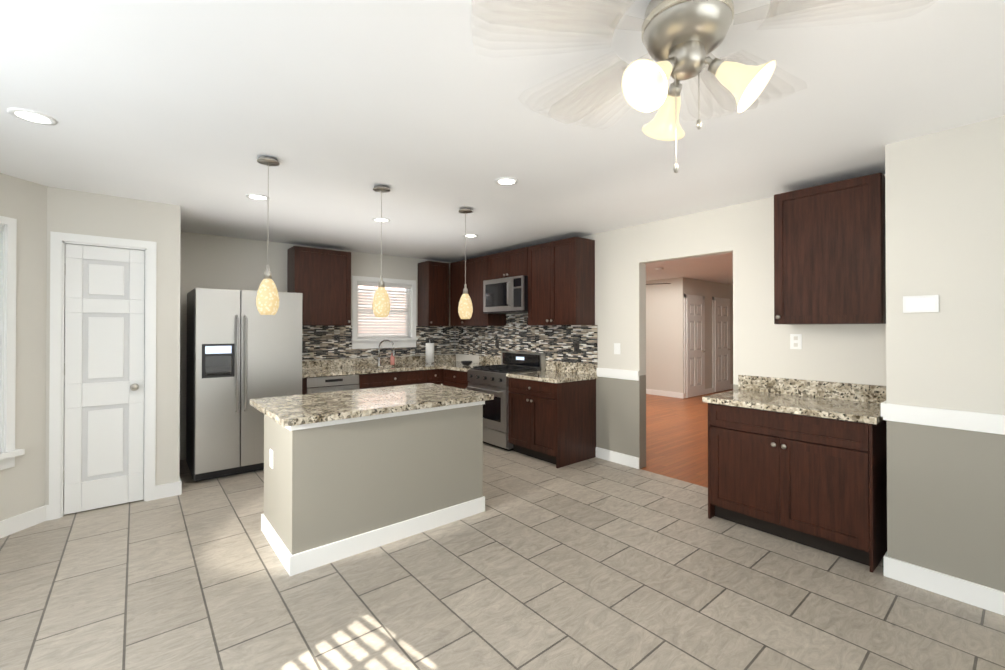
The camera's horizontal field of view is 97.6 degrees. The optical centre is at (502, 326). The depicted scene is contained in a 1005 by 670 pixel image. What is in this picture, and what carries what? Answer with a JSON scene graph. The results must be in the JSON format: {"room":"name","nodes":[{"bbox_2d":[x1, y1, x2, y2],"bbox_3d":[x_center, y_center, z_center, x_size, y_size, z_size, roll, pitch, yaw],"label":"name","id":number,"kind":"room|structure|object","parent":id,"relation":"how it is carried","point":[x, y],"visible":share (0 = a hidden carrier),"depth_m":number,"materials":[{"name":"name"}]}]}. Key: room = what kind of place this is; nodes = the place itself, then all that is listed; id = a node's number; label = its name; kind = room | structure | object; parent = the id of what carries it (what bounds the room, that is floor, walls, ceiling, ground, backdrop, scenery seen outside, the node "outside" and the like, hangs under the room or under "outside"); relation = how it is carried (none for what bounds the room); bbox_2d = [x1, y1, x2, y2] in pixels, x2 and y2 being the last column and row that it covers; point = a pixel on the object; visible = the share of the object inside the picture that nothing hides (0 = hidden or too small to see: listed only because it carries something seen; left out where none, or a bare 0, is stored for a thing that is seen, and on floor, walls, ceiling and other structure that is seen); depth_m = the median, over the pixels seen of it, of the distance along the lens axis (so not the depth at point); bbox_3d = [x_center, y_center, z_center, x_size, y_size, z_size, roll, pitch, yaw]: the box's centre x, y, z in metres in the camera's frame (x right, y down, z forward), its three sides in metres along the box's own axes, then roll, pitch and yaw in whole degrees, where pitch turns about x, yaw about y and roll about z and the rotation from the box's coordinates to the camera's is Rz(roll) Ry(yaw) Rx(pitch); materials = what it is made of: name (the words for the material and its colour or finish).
{"room":"kitchen","nodes":[
{"label":"kitchen","id":0,"kind":"room"},
{"bbox_2d":[0,389,1004,669],"bbox_3d":[2.115,1.472,4.413,13.220,0.100,9.820,0,0,-40],"label":"floor","id":1,"kind":"structure","parent":0,"point":[595,563],"depth_m":2.33,"materials":[{"name":"tile"}]},
{"bbox_2d":[186,288,301,481],"bbox_3d":[-2.651,0.540,4.524,0.910,1.765,0.915,0,0,-40],"label":"fridge","id":2,"kind":"object","parent":1,"relation":"on","point":[241,351],"visible":0.88,"depth_m":4.14,"materials":[{"name":"grey metal"}]},
{"bbox_2d":[302,374,365,393],"bbox_3d":[-2.129,1.000,5.353,0.658,0.854,0.638,0,0,-40],"label":"dishwasher","id":3,"kind":"object","parent":1,"relation":"on","point":[340,382],"depth_m":5.10,"materials":[{"name":"silver metal"}]},
{"bbox_2d":[302,362,463,377],"bbox_3d":[-1.501,0.554,5.867,2.516,0.039,0.656,0,0,-40],"label":"countertop","id":4,"kind":"structure","parent":3,"relation":"on","point":[330,371],"depth_m":5.58,"materials":[{"name":"beige stone"}]},
{"bbox_2d":[370,366,385,369],"bbox_3d":[-1.547,0.663,5.830,0.660,0.203,0.420,0,0,-40],"label":"sink","id":5,"kind":"object","parent":4,"relation":"in","point":[371,367],"depth_m":5.94,"materials":[{"name":"beige stone"}]},
{"bbox_2d":[372,339,394,365],"bbox_3d":[-1.634,0.355,6.020,0.278,0.361,0.175,0,0,-40],"label":"faucet","id":6,"kind":"object","parent":4,"relation":"on","point":[379,360],"visible":1,"depth_m":6.03,"materials":[{"name":"silver metal"}]},
{"bbox_2d":[390,355,394,364],"bbox_3d":[-1.542,0.440,6.169,0.060,0.193,0.070,0,0,-40],"label":"soap bottle","id":7,"kind":"object","parent":4,"relation":"on","point":[392,360],"visible":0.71,"depth_m":6.15,"materials":[{"name":"pink plastic"}]},
{"bbox_2d":[425,340,434,363],"bbox_3d":[-1.061,0.363,6.420,0.150,0.350,0.150,0,0,-40],"label":"paper towel","id":8,"kind":"object","parent":4,"relation":"on","point":[429,353],"visible":1,"depth_m":6.37,"materials":[{"name":"white paper"}]},
{"bbox_2d":[260,403,484,575],"bbox_3d":[-0.905,1.005,3.214,1.388,0.819,0.748,0,0,-40],"label":"kitchen island","id":9,"kind":"object","parent":1,"relation":"on","point":[348,473],"depth_m":2.82,"materials":[{"name":"beige paint"}]},
{"bbox_2d":[262,391,485,426],"bbox_3d":[-0.905,0.577,3.217,1.384,0.037,0.744,0,0,-40],"label":"island countertop","id":10,"kind":"structure","parent":9,"relation":"on","point":[362,406],"depth_m":2.88,"materials":[{"name":"beige stone"}]},
{"bbox_2d":[366,370,421,388],"bbox_3d":[-1.549,1.003,5.844,0.978,0.854,0.626,0,0,-40],"label":"base cabinet","id":11,"kind":"object","parent":1,"relation":"on","point":[400,377],"depth_m":5.59,"materials":[{"name":"brown wood"}]},
{"bbox_2d":[422,366,441,384],"bbox_3d":[-1.112,1.005,6.167,0.338,0.854,0.689,0,0,-40],"label":"base cabinet","id":12,"kind":"object","parent":1,"relation":"on","point":[428,376],"depth_m":5.95,"materials":[{"name":"brown wood"}]},
{"bbox_2d":[442,366,468,389],"bbox_3d":[-0.411,1.004,5.994,0.674,0.854,0.640,0,0,-40],"label":"base cabinet","id":13,"kind":"object","parent":1,"relation":"on","point":[452,378],"depth_m":5.83,"materials":[{"name":"brown wood"}]},
{"bbox_2d":[446,362,485,369],"bbox_3d":[-0.384,0.555,5.986,0.646,0.039,0.589,0,0,-40],"label":"countertop","id":14,"kind":"structure","parent":13,"relation":"on","point":[480,363],"depth_m":5.88,"materials":[{"name":"beige stone"}]},
{"bbox_2d":[461,361,471,365],"bbox_3d":[-0.492,0.505,6.034,0.160,0.060,0.160,0,0,-40],"label":"bowl","id":15,"kind":"object","parent":14,"relation":"on","point":[466,363],"visible":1,"depth_m":5.98,"materials":[{"name":"black ceramic"}]},
{"bbox_2d":[467,351,545,450],"bbox_3d":[0.019,0.878,5.442,0.693,1.100,0.756,0,0,-40],"label":"range","id":16,"kind":"object","parent":1,"relation":"on","point":[491,379],"visible":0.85,"depth_m":5.22,"materials":[{"name":"silver metal"}]},
{"bbox_2d":[508,378,597,467],"bbox_3d":[0.544,0.997,4.893,0.616,0.854,0.755,0,0,-40],"label":"base cabinet","id":17,"kind":"object","parent":1,"relation":"on","point":[552,412],"depth_m":4.63,"materials":[{"name":"brown wood"}]},
{"bbox_2d":[506,370,597,381],"bbox_3d":[0.539,0.548,4.878,0.646,0.039,0.775,0,0,-40],"label":"countertop","id":18,"kind":"structure","parent":17,"relation":"on","point":[542,375],"depth_m":4.74,"materials":[{"name":"beige stone"}]},
{"bbox_2d":[702,375,886,572],"bbox_3d":[2.043,0.906,3.071,0.646,1.015,0.995,0,0,-40],"label":"base cabinet","id":19,"kind":"object","parent":1,"relation":"on","point":[802,461],"visible":0.96,"depth_m":2.84,"materials":[{"name":"brown wood"}]},
{"bbox_2d":[0,116,1004,591],"bbox_3d":[2.346,0.203,4.613,12.620,2.440,9.820,0,0,-40],"label":"wall","id":20,"kind":"structure","parent":0,"point":[946,244],"depth_m":3.11,"materials":[{"name":"paint"}]},
{"bbox_2d":[0,226,2,451],"bbox_3d":[-3.448,0.081,2.496,0.102,1.516,0.924,0,0,5],"label":"bay window","id":21,"kind":"structure","parent":20,"relation":"in","point":[1,229],"depth_m":2.95,"materials":[{"name":"white"}]},
{"bbox_2d":[63,244,144,514],"bbox_3d":[-3.089,0.394,3.416,0.474,2.027,0.105,0,0,-40],"label":"pantry door","id":22,"kind":"structure","parent":20,"relation":"in","point":[104,384],"depth_m":3.43,"materials":[{"name":"white wood"}]},
{"bbox_2d":[302,341,305,349],"bbox_3d":[-2.486,0.238,5.459,0.075,0.115,0.008,0,0,-40],"label":"electrical outlet","id":23,"kind":"object","parent":20,"relation":"attached to","point":[303,345],"visible":0.5,"depth_m":5.47,"materials":[{"name":"grey plastic"}]},
{"bbox_2d":[287,246,350,324],"bbox_3d":[-2.266,-0.477,5.458,0.670,0.930,0.316,0,0,-40],"label":"upper cabinet","id":24,"kind":"object","parent":20,"relation":"attached to","point":[322,276],"depth_m":5.33,"materials":[{"name":"brown wood"}]},
{"bbox_2d":[302,354,457,369],"bbox_3d":[-1.705,0.484,6.111,2.516,0.105,0.020,0,0,-40],"label":"backsplash","id":25,"kind":"structure","parent":20,"relation":"attached to","point":[317,364],"depth_m":5.97,"materials":[{"name":"beige stone"}]},
{"bbox_2d":[357,282,410,337],"bbox_3d":[-1.679,-0.222,6.220,0.804,0.766,0.102,0,0,-40],"label":"window","id":26,"kind":"structure","parent":20,"relation":"in","point":[403,331],"depth_m":6.22,"materials":[{"name":"white"}]},
{"bbox_2d":[417,261,446,325],"bbox_3d":[-1.022,-0.471,6.494,0.347,0.930,0.316,0,0,-40],"label":"upper cabinet","id":27,"kind":"object","parent":20,"relation":"attached to","point":[432,276],"depth_m":6.37,"materials":[{"name":"brown wood"}]},
{"bbox_2d":[447,261,458,325],"bbox_3d":[-0.540,-0.471,6.438,0.316,0.930,0.388,0,0,-40],"label":"upper cabinet","id":28,"kind":"object","parent":20,"relation":"attached to","point":[454,267],"depth_m":6.44,"materials":[{"name":"brown wood"}]},
{"bbox_2d":[459,255,505,325],"bbox_3d":[-0.261,-0.473,6.103,0.316,0.930,0.599,0,0,-40],"label":"upper cabinet","id":29,"kind":"object","parent":20,"relation":"attached to","point":[476,268],"depth_m":5.98,"materials":[{"name":"brown wood"}]},
{"bbox_2d":[487,252,502,279],"bbox_3d":[0.071,-0.771,5.707,0.316,0.340,0.436,0,0,-40],"label":"upper cabinet","id":30,"kind":"object","parent":20,"relation":"attached to","point":[494,261],"depth_m":5.67,"materials":[{"name":"brown wood"}]},
{"bbox_2d":[495,340,498,347],"bbox_3d":[-0.073,0.242,6.099,0.008,0.115,0.075,0,0,-40],"label":"electrical outlet","id":31,"kind":"object","parent":20,"relation":"attached to","point":[496,343],"visible":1,"depth_m":6.10,"materials":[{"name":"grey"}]},
{"bbox_2d":[0,216,1004,615],"bbox_3d":[2.332,0.348,4.614,12.439,2.150,9.600,0,0,-40],"label":"trim","id":32,"kind":"structure","parent":20,"relation":"attached to","point":[954,588],"depth_m":3.22,"materials":[{"name":"white"}]},
{"bbox_2d":[503,247,526,277],"bbox_3d":[0.277,-0.772,5.458,0.316,0.340,0.436,0,0,-40],"label":"upper cabinet","id":33,"kind":"object","parent":20,"relation":"attached to","point":[514,261],"depth_m":5.37,"materials":[{"name":"brown wood"}]},
{"bbox_2d":[483,275,527,313],"bbox_3d":[0.119,-0.383,5.534,0.440,0.426,0.756,0,0,-40],"label":"microwave","id":34,"kind":"object","parent":33,"relation":"attached to","point":[508,295],"visible":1,"depth_m":5.37,"materials":[{"name":"silver plastic"}]},
{"bbox_2d":[527,244,542,324],"bbox_3d":[0.554,-0.479,5.124,0.316,0.930,0.426,0,0,-40],"label":"upper cabinet","id":35,"kind":"object","parent":20,"relation":"attached to","point":[534,253],"depth_m":5.10,"materials":[{"name":"brown wood"}]},
{"bbox_2d":[478,354,597,373],"bbox_3d":[0.348,0.476,5.597,0.020,0.115,2.124,0,0,-40],"label":"backsplash","id":36,"kind":"structure","parent":20,"relation":"attached to","point":[570,367],"depth_m":5.10,"materials":[{"name":"beige stone"}]},
{"bbox_2d":[543,237,594,324],"bbox_3d":[0.755,-0.481,4.884,0.316,0.930,0.426,0,0,-40],"label":"upper cabinet","id":37,"kind":"object","parent":20,"relation":"attached to","point":[560,274],"depth_m":4.76,"materials":[{"name":"brown wood"}]},
{"bbox_2d":[574,342,578,351],"bbox_3d":[0.843,0.235,5.000,0.008,0.115,0.075,0,0,-40],"label":"electrical outlet","id":38,"kind":"object","parent":20,"relation":"attached to","point":[576,346],"visible":1,"depth_m":5.00,"materials":[{"name":"grey plastic"}]},
{"bbox_2d":[614,343,619,353],"bbox_3d":[1.197,0.233,4.593,0.010,0.115,0.075,0,0,-40],"label":"light switch","id":39,"kind":"object","parent":20,"relation":"attached to","point":[616,348],"visible":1,"depth_m":4.59,"materials":[{"name":"white plastic"}]},
{"bbox_2d":[684,294,730,397],"bbox_3d":[4.502,0.398,9.515,2.110,2.090,0.102,0,0,-40],"label":"doors","id":40,"kind":"structure","parent":20,"relation":"in","point":[694,345],"depth_m":9.31,"materials":[{"name":"white wood"}]},
{"bbox_2d":[790,334,801,348],"bbox_3d":[2.234,0.115,3.349,0.008,0.115,0.075,0,0,-40],"label":"outlet","id":41,"kind":"object","parent":20,"relation":"attached to","point":[795,341],"visible":1,"depth_m":3.35,"materials":[{"name":"white plastic"}]},
{"bbox_2d":[774,173,885,324],"bbox_3d":[2.265,-0.487,3.047,0.346,0.940,0.600,0,0,-40],"label":"upper cabinet","id":42,"kind":"object","parent":20,"relation":"attached to","point":[829,253],"visible":1,"depth_m":2.92,"materials":[{"name":"brown wood"}]},
{"bbox_2d":[903,295,938,312],"bbox_3d":[2.257,-0.121,2.374,0.023,0.090,0.140,0,0,-40],"label":"thermostat","id":43,"kind":"object","parent":20,"relation":"attached to","point":[918,304],"visible":0.93,"depth_m":2.37,"materials":[{"name":"white plastic"}]},
{"bbox_2d":[0,0,1004,284],"bbox_3d":[2.115,-1.069,4.429,13.220,0.100,9.820,0,0,-40],"label":"ceiling","id":44,"kind":"structure","parent":0,"point":[422,110],"depth_m":2.12,"materials":[{"name":"white paint"}]},
{"bbox_2d":[7,108,56,124],"bbox_3d":[-2.308,-1.029,2.161,0.170,0.006,0.170,0,0,-40],"label":"recessed light","id":45,"kind":"object","parent":44,"relation":"in","point":[31,116],"visible":1,"depth_m":2.15,"materials":[{"name":"white"}]},
{"bbox_2d":[246,194,269,200],"bbox_3d":[-1.933,-1.021,3.476,0.170,0.006,0.170,0,0,-40],"label":"recessed light","id":46,"kind":"object","parent":44,"relation":"in","point":[259,197],"visible":0.96,"depth_m":3.47,"materials":[{"name":"white"}]},
{"bbox_2d":[256,156,279,314],"bbox_3d":[-1.430,-0.550,2.682,0.127,0.958,0.127,0,0,-40],"label":"pendant light","id":47,"kind":"object","parent":44,"relation":"hanging from","point":[267,299],"visible":1,"depth_m":2.65,"materials":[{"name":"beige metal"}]},
{"bbox_2d":[372,185,389,316],"bbox_3d":[-0.885,-0.547,3.215,0.127,0.958,0.127,0,0,-40],"label":"pendant light","id":48,"kind":"object","parent":44,"relation":"hanging from","point":[381,304],"visible":1,"depth_m":3.18,"materials":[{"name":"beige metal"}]},
{"bbox_2d":[372,218,390,221],"bbox_3d":[-1.157,-1.016,4.201,0.170,0.006,0.170,0,0,-40],"label":"recessed light","id":49,"kind":"object","parent":44,"relation":"in","point":[379,219],"visible":0.94,"depth_m":4.20,"materials":[{"name":"white"}]},
{"bbox_2d":[458,208,472,318],"bbox_3d":[-0.320,-0.543,3.802,0.127,0.958,0.127,0,0,-40],"label":"pendant light","id":50,"kind":"object","parent":44,"relation":"hanging from","point":[465,308],"visible":1,"depth_m":3.77,"materials":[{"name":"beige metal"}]},
{"bbox_2d":[463,234,477,236],"bbox_3d":[-0.354,-1.012,4.909,0.170,0.006,0.170,0,0,-40],"label":"recessed light","id":51,"kind":"object","parent":44,"relation":"in","point":[471,235],"visible":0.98,"depth_m":4.89,"materials":[{"name":"white"}]},
{"bbox_2d":[495,177,518,185],"bbox_3d":[0.028,-1.023,3.106,0.170,0.006,0.170,0,0,-40],"label":"recessed light","id":52,"kind":"object","parent":44,"relation":"in","point":[506,181],"visible":0.98,"depth_m":3.10,"materials":[{"name":"white"}]},
{"bbox_2d":[470,0,932,172],"bbox_3d":[0.567,-0.753,1.360,1.316,0.566,1.320,0,0,-40],"label":"ceiling fan","id":53,"kind":"object","parent":44,"relation":"hanging from","point":[681,39],"visible":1,"depth_m":1.30,"materials":[{"name":"silver metal"}]},
{"label":"outside","id":54,"kind":"structure","parent":0,"visible":0},
{"bbox_2d":[358,285,404,326],"bbox_3d":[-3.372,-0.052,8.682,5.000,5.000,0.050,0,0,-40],"label":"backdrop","id":55,"kind":"structure","parent":54,"point":[374,287],"depth_m":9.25,"materials":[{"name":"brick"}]}
]}

